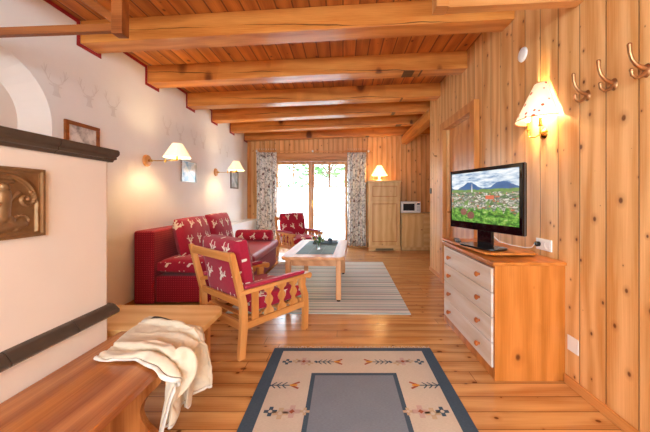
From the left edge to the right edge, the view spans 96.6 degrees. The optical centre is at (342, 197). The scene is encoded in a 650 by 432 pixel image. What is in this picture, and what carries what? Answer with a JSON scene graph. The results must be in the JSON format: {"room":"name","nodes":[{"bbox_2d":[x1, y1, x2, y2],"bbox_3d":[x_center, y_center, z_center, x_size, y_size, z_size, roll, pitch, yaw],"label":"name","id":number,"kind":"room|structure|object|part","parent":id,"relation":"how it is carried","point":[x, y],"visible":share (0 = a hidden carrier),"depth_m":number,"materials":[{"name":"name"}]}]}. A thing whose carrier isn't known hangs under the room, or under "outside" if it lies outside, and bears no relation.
{"room":"traditional dwelling","nodes":[
{"label":"traditional dwelling","id":0,"kind":"room"},
{"bbox_2d":[0,0,246,304],"bbox_3d":[-2.546,-0.201,2.600,0.209,2.902,10.000,0,0,0],"label":"wall","id":1,"kind":"structure","parent":0,"point":[45,81],"depth_m":3.23,"materials":[{"name":"white paint"}]},
{"bbox_2d":[0,0,128,38],"bbox_3d":[-1.905,-1.353,1.824,1.070,0.668,0.068,0,0,0],"label":"beam","id":2,"kind":"structure","parent":1,"relation":"attached to","point":[118,16],"depth_m":1.82,"materials":[{"name":"brown wood"}]},
{"bbox_2d":[64,119,99,146],"bbox_3d":[-2.438,-0.532,2.710,0.020,0.325,0.360,0,0,0],"label":"framed picture","id":3,"kind":"object","parent":1,"relation":"attached to","point":[73,131],"visible":0.48,"depth_m":2.70,"materials":[{"name":"brown wood"}]},
{"bbox_2d":[69,124,95,145],"bbox_3d":[-2.444,-0.532,2.710,0.008,0.255,0.290,0,0,0],"label":"artwork","id":4,"kind":"object","parent":3,"relation":"attached to","point":[80,133],"depth_m":2.71},
{"bbox_2d":[124,300,134,304],"bbox_3d":[-2.442,1.220,3.550,0.013,0.059,3.700,0,0,0],"label":"baseboard","id":5,"kind":"structure","parent":1,"relation":"attached to","point":[132,302],"depth_m":3.33,"materials":[{"name":"brown wood"}]},
{"bbox_2d":[44,0,247,142],"bbox_3d":[-2.446,-1.528,2.603,0.003,0.245,9.605,0,0,0],"label":"trim","id":6,"kind":"structure","parent":1,"relation":"attached to","point":[50,2],"depth_m":2.89,"materials":[{"name":"red paint"}]},
{"bbox_2d":[142,143,190,166],"bbox_3d":[-2.163,-0.527,3.540,0.572,0.275,0.301,0,0,0],"label":"wall lamp","id":7,"kind":"object","parent":1,"relation":"attached to","point":[177,151],"visible":1,"depth_m":3.52,"materials":[{"name":"white fabric"}]},
{"bbox_3d":[-2.434,-0.465,3.600,0.029,0.150,0.150,0,0,0],"label":"wall plate","id":8,"kind":"part","parent":7,"relation":"part of","materials":[{"name":"brown wood"}]},
{"bbox_3d":[-2.216,-0.485,3.584,0.413,0.080,0.063,0,0,9],"label":"arm","id":9,"kind":"part","parent":7,"relation":"part of","materials":[{"name":"gold metal"}]},
{"bbox_3d":[-2.030,-0.580,3.540,0.306,0.170,0.301,0,0,0],"label":"lamp shade","id":10,"kind":"part","parent":7,"relation":"part of","materials":[{"name":"beige fabric"}]},
{"bbox_2d":[181,160,196,182],"bbox_3d":[-2.438,-0.415,4.580,0.020,0.330,0.440,0,0,0],"label":"picture","id":11,"kind":"object","parent":1,"relation":"attached to","point":[188,169],"visible":1,"depth_m":4.56,"materials":[{"name":"white paper"}]},
{"bbox_2d":[214,161,244,175],"bbox_3d":[-2.163,-0.557,5.490,0.572,0.275,0.301,0,0,0],"label":"wall lamp","id":12,"kind":"object","parent":1,"relation":"attached to","point":[235,166],"visible":1,"depth_m":5.44,"materials":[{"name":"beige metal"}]},
{"bbox_3d":[-2.030,-0.610,5.490,0.306,0.170,0.301,0,0,0],"label":"lamp shade","id":13,"kind":"part","parent":12,"relation":"part of","materials":[{"name":"beige fabric"}]},
{"bbox_2d":[230,171,238,188],"bbox_3d":[-2.438,-0.410,6.500,0.020,0.400,0.440,0,0,0],"label":"picture","id":14,"kind":"object","parent":1,"relation":"attached to","point":[234,176],"visible":0.92,"depth_m":6.50},
{"bbox_2d":[232,172,237,187],"bbox_3d":[-2.444,-0.410,6.500,0.008,0.340,0.380,0,0,0],"label":"artwork","id":15,"kind":"object","parent":14,"relation":"attached to","point":[234,174],"depth_m":6.51},
{"bbox_2d":[81,0,514,53],"bbox_3d":[-0.468,-1.614,2.715,3.967,0.346,0.200,0,0,2],"label":"ceiling beam","id":16,"kind":"structure","parent":1,"relation":"attached to","point":[406,18],"depth_m":2.64,"materials":[{"name":"brown wood"}]},
{"bbox_2d":[147,51,467,87],"bbox_3d":[-0.468,-1.614,3.655,3.964,0.346,0.200,0,0,2],"label":"ceiling beam","id":17,"kind":"structure","parent":1,"relation":"attached to","point":[451,62],"depth_m":3.57,"materials":[{"name":"brown wood"}]},
{"bbox_2d":[187,83,440,109],"bbox_3d":[-0.468,-1.614,4.605,3.961,0.346,0.200,0,0,1],"label":"ceiling beam","id":18,"kind":"structure","parent":1,"relation":"attached to","point":[420,91],"depth_m":4.51,"materials":[{"name":"brown wood"}]},
{"bbox_2d":[212,101,429,123],"bbox_3d":[0.375,-1.643,5.372,5.656,0.404,0.200,0,0,3],"label":"ceiling beam","id":19,"kind":"structure","parent":1,"relation":"attached to","point":[258,114],"depth_m":5.33,"materials":[{"name":"brown wood"}]},
{"bbox_2d":[231,114,422,133],"bbox_3d":[0.375,-1.643,6.266,5.654,0.404,0.200,0,0,2],"label":"ceiling beam","id":20,"kind":"structure","parent":1,"relation":"attached to","point":[391,120],"depth_m":6.21,"materials":[{"name":"brown wood"}]},
{"bbox_2d":[244,126,429,140],"bbox_3d":[0.375,-1.643,7.270,5.642,0.404,0.200,0,0,0],"label":"ceiling beam","id":21,"kind":"structure","parent":1,"relation":"attached to","point":[400,130],"depth_m":7.17,"materials":[{"name":"brown wood"}]},
{"bbox_2d":[51,0,481,109],"bbox_3d":[0.375,-1.801,2.600,6.050,0.306,10.000,0,0,0],"label":"ceiling","id":22,"kind":"structure","parent":0,"point":[78,9],"depth_m":3.31,"materials":[{"name":"brown wood"}]},
{"bbox_2d":[278,165,306,186],"bbox_3d":[-3.546,-0.883,15.764,3.266,4.674,2.995,0,0,0],"label":"tree","id":23,"kind":"object","parent":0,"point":[287,166],"visible":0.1,"depth_m":15.95,"materials":[{"name":"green plant"}]},
{"bbox_2d":[297,165,347,203],"bbox_3d":[-0.779,-1.017,14.506,3.516,4.943,3.907,0,0,0],"label":"tree","id":24,"kind":"object","parent":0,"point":[318,170],"visible":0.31,"depth_m":14.27,"materials":[{"name":"green plant"}]},
{"bbox_2d":[313,187,345,239],"bbox_3d":[-0.343,0.412,7.388,0.865,1.381,0.014,0,0,0],"label":"window pane","id":25,"kind":"object","parent":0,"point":[329,203],"visible":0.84,"depth_m":7.39,"materials":[{"name":"glass"}]},
{"bbox_2d":[247,135,429,246],"bbox_3d":[0.375,-0.301,7.480,6.050,3.102,0.160,0,0,0],"label":"wall","id":26,"kind":"structure","parent":0,"point":[409,163],"depth_m":7.40,"materials":[{"name":"brown wood"}]},
{"bbox_2d":[247,142,250,217],"bbox_3d":[-2.395,-0.458,7.384,0.090,1.955,0.028,0,0,0],"label":"trim","id":27,"kind":"structure","parent":26,"relation":"attached to","point":[248,143],"depth_m":7.37,"materials":[{"name":"brown wood"}]},
{"bbox_2d":[252,150,372,152],"bbox_3d":[-0.760,-1.172,7.299,3.024,0.056,0.182,0,0,0],"label":"curtain rod","id":28,"kind":"object","parent":26,"relation":"attached to","point":[252,150],"visible":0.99,"depth_m":7.22,"materials":[{"name":"brown wood"}]},
{"bbox_2d":[256,148,276,239],"bbox_3d":[-1.918,-0.019,7.231,0.527,2.438,0.098,0,0,0],"label":"curtain","id":29,"kind":"object","parent":28,"relation":"hanging from","point":[266,162],"visible":0.86,"depth_m":7.23,"materials":[{"name":"multicoloured fabric"}]},
{"bbox_3d":[-0.760,-1.172,7.230,2.940,0.021,0.022,0,0,0],"label":"rod","id":30,"kind":"part","parent":28,"relation":"part of","materials":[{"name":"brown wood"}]},
{"bbox_2d":[347,149,365,245],"bbox_3d":[0.342,-0.019,7.231,0.487,2.438,0.098,0,0,0],"label":"curtain","id":31,"kind":"object","parent":28,"relation":"hanging from","point":[356,162],"visible":0.99,"depth_m":7.23,"materials":[{"name":"multicoloured fabric"}]},
{"bbox_2d":[276,153,349,246],"bbox_3d":[-0.815,0.050,7.421,2.150,2.400,0.158,0,0,0],"label":"window","id":32,"kind":"structure","parent":26,"relation":"in","point":[310,159],"depth_m":7.42,"materials":[{"name":"brown wood"}]},
{"bbox_2d":[276,187,308,234],"bbox_3d":[-1.288,0.412,7.388,0.865,1.381,0.014,0,0,0],"label":"curtain","id":33,"kind":"object","parent":32,"relation":"hanging from","point":[288,199],"visible":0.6,"depth_m":7.39,"materials":[{"name":"white fabric"}]},
{"bbox_3d":[-1.281,0.122,7.440,0.928,2.115,0.050,0,0,0],"label":"sash","id":34,"kind":"part","parent":32,"relation":"part of","materials":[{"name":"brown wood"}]},
{"bbox_3d":[-0.349,0.122,7.440,0.928,2.115,0.050,0,0,0],"label":"sash","id":35,"kind":"part","parent":32,"relation":"part of","materials":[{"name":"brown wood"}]},
{"bbox_2d":[107,247,622,431],"bbox_3d":[0.375,1.310,2.600,6.050,0.120,10.000,0,0,0],"label":"floor","id":36,"kind":"structure","parent":0,"point":[492,406],"depth_m":2.21,"materials":[{"name":"brown wood"}]},
{"bbox_2d":[0,126,119,403],"bbox_3d":[-1.871,0.487,0.239,1.149,1.524,2.878,0,0,0],"label":"fireplace","id":37,"kind":"object","parent":36,"relation":"on","point":[55,309],"visible":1,"depth_m":1.31,"materials":[{"name":"paint"}]},
{"bbox_2d":[0,305,221,431],"bbox_3d":[-1.383,1.024,0.583,1.035,0.449,3.165,0,0,0],"label":"bench","id":38,"kind":"object","parent":36,"relation":"on","point":[86,394],"visible":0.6,"depth_m":1.26,"materials":[{"name":"brown wood"}]},
{"bbox_3d":[-1.103,1.043,1.438,0.434,0.412,0.035,0,0,0],"label":"support panel","id":39,"kind":"part","parent":38,"relation":"part of","materials":[{"name":"brown wood"}]},
{"bbox_2d":[93,316,212,431],"bbox_3d":[-1.016,0.932,1.627,0.558,0.385,0.609,0,0,0],"label":"throw blanket","id":40,"kind":"object","parent":38,"relation":"on","point":[178,348],"visible":1,"depth_m":1.47,"materials":[{"name":"beige fabric"}]},
{"bbox_3d":[-0.978,1.043,2.062,0.045,0.412,0.045,0,0,0],"label":"leg","id":41,"kind":"part","parent":38,"relation":"part of","materials":[{"name":"brown wood"}]},
{"bbox_2d":[134,225,277,303],"bbox_3d":[-1.809,0.815,4.375,1.222,0.869,2.090,0,0,0],"label":"sofa","id":42,"kind":"object","parent":36,"relation":"on","point":[160,274],"visible":0.42,"depth_m":3.36,"materials":[{"name":"red fabric"}]},
{"bbox_3d":[-2.305,0.805,4.375,0.230,0.850,2.090,0,0,0],"label":"backrest","id":43,"kind":"part","parent":42,"relation":"part of","materials":[{"name":"red fabric"}]},
{"bbox_2d":[173,216,210,255],"bbox_3d":[-2.029,0.515,3.940,0.249,0.509,0.780,0,0,1],"label":"cushion","id":44,"kind":"object","parent":42,"relation":"on","point":[188,230],"visible":0.73,"depth_m":3.69,"materials":[{"name":"red fabric"}]},
{"bbox_2d":[157,254,252,272],"bbox_3d":[-1.690,0.805,3.630,0.985,0.194,0.520,0,0,0],"label":"seat cushion","id":45,"kind":"object","parent":42,"relation":"on","point":[166,263],"depth_m":3.38,"materials":[{"name":"red fabric"}]},
{"bbox_2d":[204,213,232,236],"bbox_3d":[-2.030,0.515,4.760,0.253,0.529,0.760,0,0,4],"label":"cushion","id":46,"kind":"object","parent":42,"relation":"on","point":[219,223],"visible":0.62,"depth_m":4.62,"materials":[{"name":"red fabric"}]},
{"bbox_2d":[235,230,273,240],"bbox_3d":[-1.600,0.674,5.240,0.668,0.200,0.200,0,0,0],"label":"bolster cushion","id":47,"kind":"object","parent":42,"relation":"on","point":[248,235],"visible":0.91,"depth_m":5.15,"materials":[{"name":"red fabric"}]},
{"bbox_3d":[-1.692,0.842,4.660,0.985,0.133,1.520,0,0,0],"label":"seat","id":48,"kind":"part","parent":42,"relation":"part of","materials":[{"name":"red fabric"}]},
{"bbox_2d":[188,234,311,360],"bbox_3d":[-0.845,0.788,2.691,0.722,0.922,0.846,0,0,39],"label":"armchair","id":49,"kind":"object","parent":36,"relation":"on","point":[230,268],"visible":1,"depth_m":2.43,"materials":[{"name":"brown wood"}]},
{"bbox_3d":[-1.317,0.829,2.629,0.044,0.841,0.156,0,0,39],"label":"leg","id":50,"kind":"part","parent":49,"relation":"part of","materials":[{"name":"brown wood"}]},
{"bbox_3d":[-1.094,0.453,2.382,0.608,0.065,0.030,0,0,39],"label":"rail","id":51,"kind":"part","parent":49,"relation":"part of","materials":[{"name":"brown wood"}]},
{"bbox_3d":[-1.082,1.002,2.919,0.028,0.055,0.620,0,0,39],"label":"rail","id":52,"kind":"part","parent":49,"relation":"part of","materials":[{"name":"brown wood"}]},
{"bbox_3d":[-1.039,0.823,2.450,0.608,0.055,0.025,0,0,39],"label":"rail","id":53,"kind":"part","parent":49,"relation":"part of","materials":[{"name":"brown wood"}]},
{"bbox_3d":[-1.031,1.008,2.460,0.608,0.065,0.030,0,0,39],"label":"rail","id":54,"kind":"part","parent":49,"relation":"part of","materials":[{"name":"brown wood"}]},
{"bbox_2d":[203,234,253,302],"bbox_3d":[-0.997,0.590,2.503,0.593,0.525,0.214,0,0,39],"label":"cushion","id":55,"kind":"object","parent":49,"relation":"on","point":[218,274],"depth_m":2.38,"materials":[{"name":"red fabric"}]},
{"bbox_3d":[-1.073,0.740,2.931,0.066,0.060,0.760,0,0,39],"label":"arm","id":56,"kind":"part","parent":49,"relation":"part of","materials":[{"name":"brown wood"}]},
{"bbox_3d":[-0.806,0.829,2.217,0.044,0.841,0.156,0,0,39],"label":"leg","id":57,"kind":"part","parent":49,"relation":"part of","materials":[{"name":"brown wood"}]},
{"bbox_2d":[218,274,300,311],"bbox_3d":[-0.802,0.875,2.744,0.598,0.155,0.560,0,0,39],"label":"seat cushion","id":58,"kind":"object","parent":49,"relation":"on","point":[262,294],"depth_m":2.56,"materials":[{"name":"red fabric"}]},
{"bbox_3d":[-0.886,0.997,3.162,0.040,0.504,0.105,0,0,39],"label":"leg","id":59,"kind":"part","parent":49,"relation":"part of","materials":[{"name":"brown wood"}]},
{"bbox_3d":[-0.572,1.002,2.507,0.028,0.055,0.620,0,0,39],"label":"rail","id":60,"kind":"part","parent":49,"relation":"part of","materials":[{"name":"brown wood"}]},
{"bbox_3d":[-0.562,0.740,2.519,0.066,0.060,0.760,0,0,39],"label":"arm","id":61,"kind":"part","parent":49,"relation":"part of","materials":[{"name":"brown wood"}]},
{"bbox_3d":[-0.376,0.997,2.750,0.040,0.504,0.105,0,0,39],"label":"leg","id":62,"kind":"part","parent":49,"relation":"part of","materials":[{"name":"brown wood"}]},
{"bbox_2d":[274,213,322,255],"bbox_3d":[-0.961,0.788,6.196,0.722,0.922,0.846,0,0,-39],"label":"armchair","id":63,"kind":"object","parent":36,"relation":"on","point":[292,231],"visible":0.8,"depth_m":6.21,"materials":[{"name":"red fabric"}]},
{"bbox_3d":[-1.433,0.829,6.258,0.044,0.841,0.156,0,0,-39],"label":"leg","id":64,"kind":"part","parent":63,"relation":"part of","materials":[{"name":"brown wood"}]},
{"bbox_3d":[-1.198,1.002,5.968,0.028,0.055,0.620,0,0,-39],"label":"rail","id":65,"kind":"part","parent":63,"relation":"part of","materials":[{"name":"brown wood"}]},
{"bbox_3d":[-1.189,0.740,5.956,0.066,0.060,0.760,0,0,-39],"label":"arm","id":66,"kind":"part","parent":63,"relation":"part of","materials":[{"name":"brown wood"}]},
{"bbox_3d":[-1.002,0.997,5.725,0.040,0.504,0.105,0,0,-39],"label":"leg","id":67,"kind":"part","parent":63,"relation":"part of","materials":[{"name":"brown wood"}]},
{"bbox_2d":[279,213,305,236],"bbox_3d":[-1.113,0.590,6.384,0.593,0.525,0.214,0,0,-39],"label":"cushion","id":68,"kind":"object","parent":63,"relation":"on","point":[291,222],"depth_m":6.30,"materials":[{"name":"red fabric"}]},
{"bbox_2d":[281,234,316,244],"bbox_3d":[-0.918,0.875,6.143,0.598,0.155,0.560,0,0,-39],"label":"seat cushion","id":69,"kind":"object","parent":63,"relation":"on","point":[285,239],"depth_m":5.93,"materials":[{"name":"red fabric"}]},
{"bbox_2d":[226,262,410,314],"bbox_3d":[-0.250,1.246,4.370,2.000,0.008,2.520,0,0,1],"label":"striped rug","id":70,"kind":"object","parent":36,"relation":"on","point":[366,287],"visible":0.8,"depth_m":3.88,"materials":[{"name":"beige fabric"}]},
{"bbox_2d":[281,239,347,301],"bbox_3d":[-0.330,0.967,4.120,0.770,0.546,1.460,0,0,3],"label":"coffee table","id":71,"kind":"object","parent":70,"relation":"on","point":[304,253],"visible":0.81,"depth_m":3.50,"materials":[{"name":"brown wood"}]},
{"bbox_3d":[-0.663,0.979,3.505,0.064,0.484,0.064,0,0,3],"label":"leg","id":72,"kind":"part","parent":71,"relation":"part of","materials":[{"name":"brown wood"}]},
{"bbox_2d":[312,229,324,248],"bbox_3d":[-0.332,0.551,3.901,0.180,0.277,0.153,0,0,-43],"label":"flower vase","id":73,"kind":"object","parent":71,"relation":"on","point":[319,240],"visible":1,"depth_m":3.89,"materials":[{"name":"clear glass"}]},
{"bbox_2d":[313,240,337,243],"bbox_3d":[-0.270,0.679,4.450,0.380,0.023,0.180,0,0,-3],"label":"serving tray","id":74,"kind":"object","parent":71,"relation":"on","point":[325,241],"visible":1,"depth_m":4.37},
{"bbox_3d":[-0.054,0.979,3.477,0.064,0.484,0.064,0,0,3],"label":"leg","id":75,"kind":"part","parent":71,"relation":"part of","materials":[{"name":"brown wood"}]},
{"bbox_3d":[0.003,0.979,4.736,0.064,0.484,0.064,0,0,3],"label":"leg","id":76,"kind":"part","parent":71,"relation":"part of","materials":[{"name":"brown wood"}]},
{"bbox_2d":[236,346,478,431],"bbox_3d":[0.077,1.244,1.567,1.290,0.009,1.734,0,0,0],"label":"rug","id":77,"kind":"object","parent":36,"relation":"on","point":[340,389],"visible":1,"depth_m":1.83,"materials":[{"name":"beige fabric"}]},
{"bbox_2d":[366,180,400,250],"bbox_3d":[0.985,0.417,7.090,0.780,1.664,0.570,0,0,0],"label":"tall cabinet","id":78,"kind":"object","parent":36,"relation":"on","point":[383,196],"visible":1,"depth_m":6.81,"materials":[{"name":"brown wood"}]},
{"bbox_2d":[372,165,386,179],"bbox_3d":[0.880,-0.601,6.990,0.388,0.369,0.388,0,0,0],"label":"table lamp","id":79,"kind":"object","parent":78,"relation":"on","point":[379,171],"visible":0.93,"depth_m":6.90,"materials":[{"name":"white fabric"}]},
{"bbox_3d":[0.985,-0.398,7.090,0.780,0.035,0.570,0,0,0],"label":"cornice","id":80,"kind":"part","parent":78,"relation":"part of","materials":[{"name":"brown wood"}]},
{"bbox_3d":[0.985,0.583,6.819,0.732,1.055,0.020,0,0,0],"label":"door","id":81,"kind":"part","parent":78,"relation":"part of","materials":[{"name":"brown wood"}]},
{"bbox_3d":[0.985,0.583,6.816,0.582,0.905,0.014,0,0,0],"label":"moulding","id":82,"kind":"part","parent":78,"relation":"part of","materials":[{"name":"brown wood"}]},
{"bbox_3d":[0.985,-0.158,6.819,0.732,0.404,0.020,0,0,0],"label":"door","id":83,"kind":"part","parent":78,"relation":"part of","materials":[{"name":"brown wood"}]},
{"bbox_3d":[0.985,-0.158,6.816,0.582,0.254,0.014,0,0,0],"label":"moulding","id":84,"kind":"part","parent":78,"relation":"part of","materials":[{"name":"brown wood"}]},
{"bbox_2d":[400,215,429,249],"bbox_3d":[2.265,0.825,7.090,1.770,0.849,0.581,0,0,0],"label":"base cabinet","id":85,"kind":"object","parent":36,"relation":"on","point":[414,229],"visible":0.5,"depth_m":6.83,"materials":[{"name":"brown wood"}]},
{"bbox_3d":[1.643,0.780,6.839,0.515,0.740,0.020,0,0,0],"label":"door","id":86,"kind":"part","parent":85,"relation":"part of","materials":[{"name":"brown wood"}]},
{"bbox_2d":[400,212,429,214],"bbox_3d":[2.261,0.379,7.098,1.778,0.038,0.595,0,0,0],"label":"countertop","id":87,"kind":"structure","parent":85,"relation":"on","point":[421,213],"depth_m":6.80,"materials":[{"name":"brown wood"}]},
{"bbox_2d":[400,201,420,212],"bbox_3d":[1.620,0.222,7.072,0.470,0.275,0.376,0,0,0],"label":"microwave oven","id":88,"kind":"object","parent":87,"relation":"on","point":[405,206],"visible":0.95,"depth_m":6.89,"materials":[{"name":"white plastic"}]},
{"bbox_3d":[1.567,0.217,6.894,0.325,0.225,0.011,0,0,0],"label":"door","id":89,"kind":"part","parent":88,"relation":"part of","materials":[{"name":"white plastic"}]},
{"bbox_3d":[2.155,0.499,6.840,0.490,0.180,0.019,0,0,0],"label":"drawer","id":90,"kind":"part","parent":85,"relation":"part of","materials":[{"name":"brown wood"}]},
{"bbox_3d":[2.155,0.686,6.840,0.490,0.180,0.019,0,0,0],"label":"drawer","id":91,"kind":"part","parent":85,"relation":"part of","materials":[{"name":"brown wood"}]},
{"bbox_3d":[2.155,0.873,6.840,0.490,0.180,0.019,0,0,0],"label":"drawer","id":92,"kind":"part","parent":85,"relation":"part of","materials":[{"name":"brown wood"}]},
{"bbox_3d":[2.155,1.060,6.840,0.490,0.180,0.019,0,0,0],"label":"drawer","id":93,"kind":"part","parent":85,"relation":"part of","materials":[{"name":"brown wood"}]},
{"bbox_2d":[442,240,566,380],"bbox_3d":[1.250,0.843,2.462,0.529,0.813,1.023,0,0,0],"label":"dresser","id":94,"kind":"object","parent":36,"relation":"on","point":[508,311],"visible":0.96,"depth_m":1.97,"materials":[{"name":"brown wood"}]},
{"bbox_3d":[1.219,0.569,2.462,0.392,0.168,0.935,0,0,0],"label":"drawer","id":95,"kind":"part","parent":94,"relation":"part of","materials":[{"name":"white wood"}]},
{"bbox_3d":[1.219,0.742,2.462,0.392,0.168,0.935,0,0,0],"label":"drawer","id":96,"kind":"part","parent":94,"relation":"part of","materials":[{"name":"white wood"}]},
{"bbox_3d":[1.219,0.915,2.462,0.392,0.168,0.935,0,0,0],"label":"drawer","id":97,"kind":"part","parent":94,"relation":"part of","materials":[{"name":"white wood"}]},
{"bbox_3d":[1.219,1.088,2.462,0.392,0.168,0.935,0,0,0],"label":"drawer","id":98,"kind":"part","parent":94,"relation":"part of","materials":[{"name":"white wood"}]},
{"bbox_2d":[442,237,535,254],"bbox_3d":[1.228,0.420,2.555,0.455,0.030,0.849,0,0,0],"label":"board","id":99,"kind":"object","parent":94,"relation":"on","point":[512,250],"visible":0.51,"depth_m":2.28,"materials":[{"name":"brown wood"}]},
{"bbox_2d":[451,162,526,250],"bbox_3d":[1.150,0.076,2.390,0.220,0.657,0.779,0,0,-17],"label":"television","id":100,"kind":"object","parent":99,"relation":"on","point":[491,200],"visible":1,"depth_m":2.30,"materials":[{"name":"black plastic"}]},
{"bbox_3d":[1.159,0.010,2.393,0.008,0.524,0.779,0,0,-17],"label":"edge trim","id":101,"kind":"part","parent":100,"relation":"part of","materials":[{"name":"black plastic"}]},
{"bbox_2d":[430,0,649,431],"bbox_3d":[1.585,-0.269,1.315,0.140,3.038,7.430,0,0,0],"label":"wall","id":102,"kind":"structure","parent":0,"point":[588,181],"depth_m":1.80,"materials":[{"name":"brown wood"}]},
{"bbox_2d":[401,108,429,143],"bbox_3d":[1.575,-1.468,6.215,0.160,0.195,2.362,0,0,0],"label":"ceiling beam","id":103,"kind":"structure","parent":102,"relation":"attached to","point":[423,122],"depth_m":5.92,"materials":[{"name":"brown wood"}]},
{"bbox_2d":[440,99,478,282],"bbox_3d":[1.522,0.074,3.770,0.145,2.349,1.140,0,0,0],"label":"door","id":104,"kind":"structure","parent":102,"relation":"in","point":[464,138],"depth_m":3.84,"materials":[{"name":"brown wood"}]},
{"bbox_2d":[432,0,583,14],"bbox_3d":[1.045,-1.472,1.837,0.932,0.566,0.095,0,0,0],"label":"ceiling beam","id":105,"kind":"structure","parent":102,"relation":"attached to","point":[439,7],"depth_m":1.82,"materials":[{"name":"brown wood"}]},
{"bbox_2d":[499,241,540,247],"bbox_3d":[1.387,0.346,2.328,0.055,0.096,0.354,0,0,-42],"label":"power cord","id":106,"kind":"object","parent":102,"relation":"attached to","point":[536,243],"visible":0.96,"depth_m":2.22,"materials":[{"name":"white plastic"}]},
{"bbox_2d":[518,47,527,62],"bbox_3d":[1.506,-1.205,2.430,0.017,0.120,0.120,0,0,0],"label":"air vent","id":107,"kind":"object","parent":102,"relation":"in","point":[522,55],"visible":1,"depth_m":2.41,"materials":[{"name":"white plastic"}]},
{"bbox_2d":[429,266,639,431],"bbox_3d":[1.506,1.218,1.415,0.017,0.061,7.230,0,0,0],"label":"baseboard","id":108,"kind":"structure","parent":102,"relation":"attached to","point":[620,422],"depth_m":1.69,"materials":[{"name":"brown wood"}]},
{"bbox_2d":[514,81,559,139],"bbox_3d":[1.418,-0.651,2.180,0.192,0.422,0.362,0,0,0],"label":"wall lamp","id":109,"kind":"object","parent":102,"relation":"attached to","point":[540,101],"visible":1,"depth_m":2.11,"materials":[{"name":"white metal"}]},
{"bbox_3d":[1.461,-0.522,2.180,0.076,0.125,0.174,0,0,0],"label":"arm","id":110,"kind":"part","parent":109,"relation":"part of","materials":[{"name":"gold metal"}]},
{"bbox_3d":[1.500,-0.485,2.180,0.029,0.090,0.090,0,0,0],"label":"wall plate","id":111,"kind":"part","parent":109,"relation":"part of","materials":[{"name":"gold metal"}]},
{"bbox_2d":[536,238,551,251],"bbox_3d":[1.508,0.350,2.170,0.013,0.086,0.166,0,0,0],"label":"wall socket","id":112,"kind":"object","parent":102,"relation":"attached to","point":[546,245],"visible":0.91,"depth_m":2.15,"materials":[{"name":"white plastic"}]},
{"bbox_2d":[567,334,578,355],"bbox_3d":[1.512,0.965,1.900,0.005,0.100,0.090,0,0,0],"label":"cover plate","id":113,"kind":"object","parent":102,"relation":"attached to","point":[572,343],"visible":1,"depth_m":1.89,"materials":[{"name":"white plastic"}]},
{"bbox_2d":[571,73,589,102],"bbox_3d":[1.465,-0.683,1.790,0.098,0.182,0.044,0,0,0],"label":"coat hook","id":114,"kind":"object","parent":102,"relation":"attached to","point":[586,94],"visible":1,"depth_m":1.78,"materials":[{"name":"metal"}]},
{"bbox_3d":[1.508,-0.635,1.790,0.011,0.070,0.044,0,0,0],"label":"plate","id":115,"kind":"part","parent":114,"relation":"part of","materials":[{"name":"metal"}]},
{"bbox_2d":[596,59,617,91],"bbox_3d":[1.465,-0.683,1.615,0.098,0.182,0.044,0,0,0],"label":"coat hook","id":116,"kind":"object","parent":102,"relation":"attached to","point":[613,83],"visible":1,"depth_m":1.61,"materials":[{"name":"metal"}]},
{"bbox_3d":[1.508,-0.635,1.615,0.011,0.070,0.044,0,0,0],"label":"plate","id":117,"kind":"part","parent":116,"relation":"part of","materials":[{"name":"metal"}]},
{"bbox_2d":[626,42,649,78],"bbox_3d":[1.465,-0.683,1.440,0.098,0.182,0.044,0,0,0],"label":"coat hook","id":118,"kind":"object","parent":102,"relation":"attached to","point":[645,69],"visible":1,"depth_m":1.43,"materials":[{"name":"metal"}]},
{"bbox_3d":[1.508,-0.635,1.440,0.011,0.070,0.044,0,0,0],"label":"plate","id":119,"kind":"part","parent":118,"relation":"part of","materials":[{"name":"metal"}]}
]}

